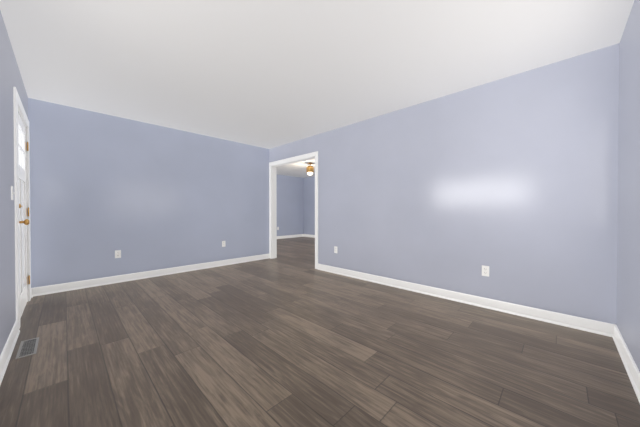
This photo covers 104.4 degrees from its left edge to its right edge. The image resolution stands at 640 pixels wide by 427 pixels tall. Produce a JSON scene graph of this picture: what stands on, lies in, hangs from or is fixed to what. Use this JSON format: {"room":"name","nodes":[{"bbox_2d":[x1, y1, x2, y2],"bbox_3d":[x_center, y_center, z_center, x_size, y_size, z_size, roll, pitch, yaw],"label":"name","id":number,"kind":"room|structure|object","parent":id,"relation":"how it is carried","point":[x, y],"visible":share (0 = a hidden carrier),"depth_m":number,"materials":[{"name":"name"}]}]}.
{"room":"empty living room","nodes":[
{"label":"empty living room","id":0,"kind":"room"},
{"bbox_2d":[0,11,27,354],"bbox_3d":[-1.808,-0.179,1.254,5.265,2.440,0.120,1,1,44],"label":"wall","id":1,"kind":"structure","parent":0,"point":[10,77],"depth_m":1.88,"materials":[{"name":"paint"}]},
{"bbox_2d":[11,186,14,199],"bbox_3d":[-2.512,-0.167,2.034,0.070,0.114,0.019,1,1,44],"label":"light switch","id":2,"kind":"object","parent":1,"relation":"attached to","point":[12,192],"visible":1,"depth_m":2.02,"materials":[{"name":"white plastic"}]},
{"bbox_2d":[0,289,32,384],"bbox_3d":[-1.758,0.987,1.316,5.025,0.106,0.023,1,1,44],"label":"baseboard","id":3,"kind":"structure","parent":1,"relation":"attached to","point":[6,353],"depth_m":1.78,"materials":[{"name":"white paint"}]},
{"bbox_2d":[13,87,30,329],"bbox_3d":[-3.087,-0.034,2.548,1.208,2.126,0.073,1,1,44],"label":"door frame","id":4,"kind":"structure","parent":1,"relation":"attached to","point":[17,103],"depth_m":2.22,"materials":[{"name":"white paint"}]},
{"bbox_2d":[18,112,29,317],"bbox_3d":[-3.067,0.014,2.575,0.911,2.013,0.119,1,1,44],"label":"entry door","id":5,"kind":"structure","parent":1,"relation":"in","point":[24,221],"depth_m":2.62,"materials":[{"name":"white paint"}]},
{"bbox_2d":[28,98,268,287],"bbox_3d":[-2.396,-0.208,4.344,0.120,2.440,3.498,1,1,44],"label":"wall","id":6,"kind":"structure","parent":0,"point":[142,196],"depth_m":3.78,"materials":[{"name":"paint"}]},
{"bbox_2d":[115,250,120,257],"bbox_3d":[-2.978,0.599,3.659,0.009,0.114,0.070,1,1,44],"label":"electrical outlet","id":7,"kind":"object","parent":6,"relation":"attached to","point":[117,253],"visible":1,"depth_m":3.66,"materials":[{"name":"white plastic"}]},
{"bbox_2d":[31,254,268,296],"bbox_3d":[-2.345,0.960,4.305,0.023,0.106,3.498,1,1,44],"label":"baseboard","id":8,"kind":"structure","parent":6,"relation":"attached to","point":[55,288],"depth_m":3.79,"materials":[{"name":"white paint"}]},
{"bbox_2d":[277,175,302,235],"bbox_3d":[-1.955,-0.252,9.130,0.120,2.440,3.749,1,1,44],"label":"wall","id":9,"kind":"structure","parent":0,"point":[289,205],"depth_m":9.82,"materials":[{"name":"paint"}]},
{"bbox_2d":[277,234,302,238],"bbox_3d":[-1.955,0.916,9.037,0.023,0.106,3.600,1,1,44],"label":"baseboard","id":10,"kind":"structure","parent":9,"relation":"attached to","point":[297,235],"depth_m":9.81,"materials":[{"name":"white paint"}]},
{"bbox_2d":[303,176,314,234],"bbox_3d":[1.728,-0.242,8.087,6.620,2.440,0.120,1,1,44],"label":"wall","id":11,"kind":"structure","parent":0,"point":[308,205],"depth_m":10.10,"materials":[{"name":"paint"}]},
{"bbox_2d":[303,234,314,237],"bbox_3d":[1.635,0.925,8.088,6.500,0.106,0.023,1,1,44],"label":"baseboard","id":12,"kind":"structure","parent":11,"relation":"attached to","point":[304,235],"depth_m":10.13,"materials":[{"name":"white paint"}]},
{"bbox_2d":[0,0,633,177],"bbox_3d":[-0.326,-1.483,4.936,8.280,0.100,7.487,1,1,44],"label":"ceiling","id":13,"kind":"structure","parent":0,"point":[268,74],"depth_m":2.18,"materials":[{"name":"white paint"}]},
{"bbox_2d":[306,163,313,174],"bbox_3d":[-0.288,-1.276,7.162,0.196,0.356,0.196,1,1,44],"label":"ceiling light","id":14,"kind":"object","parent":13,"relation":"hanging from","point":[309,170],"visible":1,"depth_m":7.10,"materials":[{"name":"gold metal"}]},
{"bbox_2d":[0,237,639,426],"bbox_3d":[-0.326,1.057,4.960,8.280,0.100,7.487,1,1,44],"label":"floor","id":15,"kind":"structure","parent":0,"point":[269,342],"depth_m":1.76,"materials":[{"name":"brown wood"}]},
{"bbox_2d":[15,337,38,358],"bbox_3d":[-2.249,1.032,1.913,0.340,0.005,0.097,1,1,44],"label":"floor vent","id":16,"kind":"object","parent":15,"relation":"in","point":[28,347],"visible":1,"depth_m":1.90,"materials":[{"name":"silver metal"}]},
{"bbox_2d":[269,43,619,323],"bbox_3d":[-0.372,-0.213,4.901,8.280,2.440,0.120,1,1,44],"label":"wall","id":17,"kind":"structure","parent":0,"point":[511,182],"depth_m":2.66,"materials":[{"name":"paint"}]},
{"bbox_2d":[276,167,276,257],"bbox_3d":[-0.488,-0.062,5.110,1.519,2.135,0.016,1,1,44],"label":"trim","id":18,"kind":"structure","parent":17,"relation":"attached to","point":[276,212],"depth_m":5.59,"materials":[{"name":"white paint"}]},
{"bbox_2d":[269,151,317,268],"bbox_3d":[-0.535,-0.027,5.061,1.395,2.065,0.120,1,1,44],"label":"door frame","id":19,"kind":"structure","parent":17,"relation":"attached to","point":[274,210],"depth_m":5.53,"materials":[{"name":"white paint"}]},
{"bbox_2d":[317,263,615,336],"bbox_3d":[0.660,0.964,3.811,5.025,0.106,0.023,1,1,44],"label":"baseboard","id":20,"kind":"structure","parent":17,"relation":"attached to","point":[589,325],"depth_m":2.66,"materials":[{"name":"white paint"}]},
{"bbox_2d":[482,265,488,276],"bbox_3d":[1.805,0.627,2.708,0.070,0.114,0.009,1,1,44],"label":"electrical outlet","id":21,"kind":"object","parent":17,"relation":"attached to","point":[485,270],"visible":1,"depth_m":2.71,"materials":[{"name":"white plastic"}]},
{"bbox_2d":[616,0,639,371],"bbox_3d":[1.298,-0.175,0.762,0.120,2.440,3.498,1,1,44],"label":"wall","id":22,"kind":"structure","parent":0,"point":[628,279],"depth_m":1.71,"materials":[{"name":"paint"}]},
{"bbox_2d":[612,325,639,402],"bbox_3d":[1.247,0.992,0.823,0.023,0.106,3.498,1,1,44],"label":"baseboard","id":23,"kind":"structure","parent":22,"relation":"attached to","point":[631,368],"depth_m":1.63,"materials":[{"name":"white paint"}]}
]}

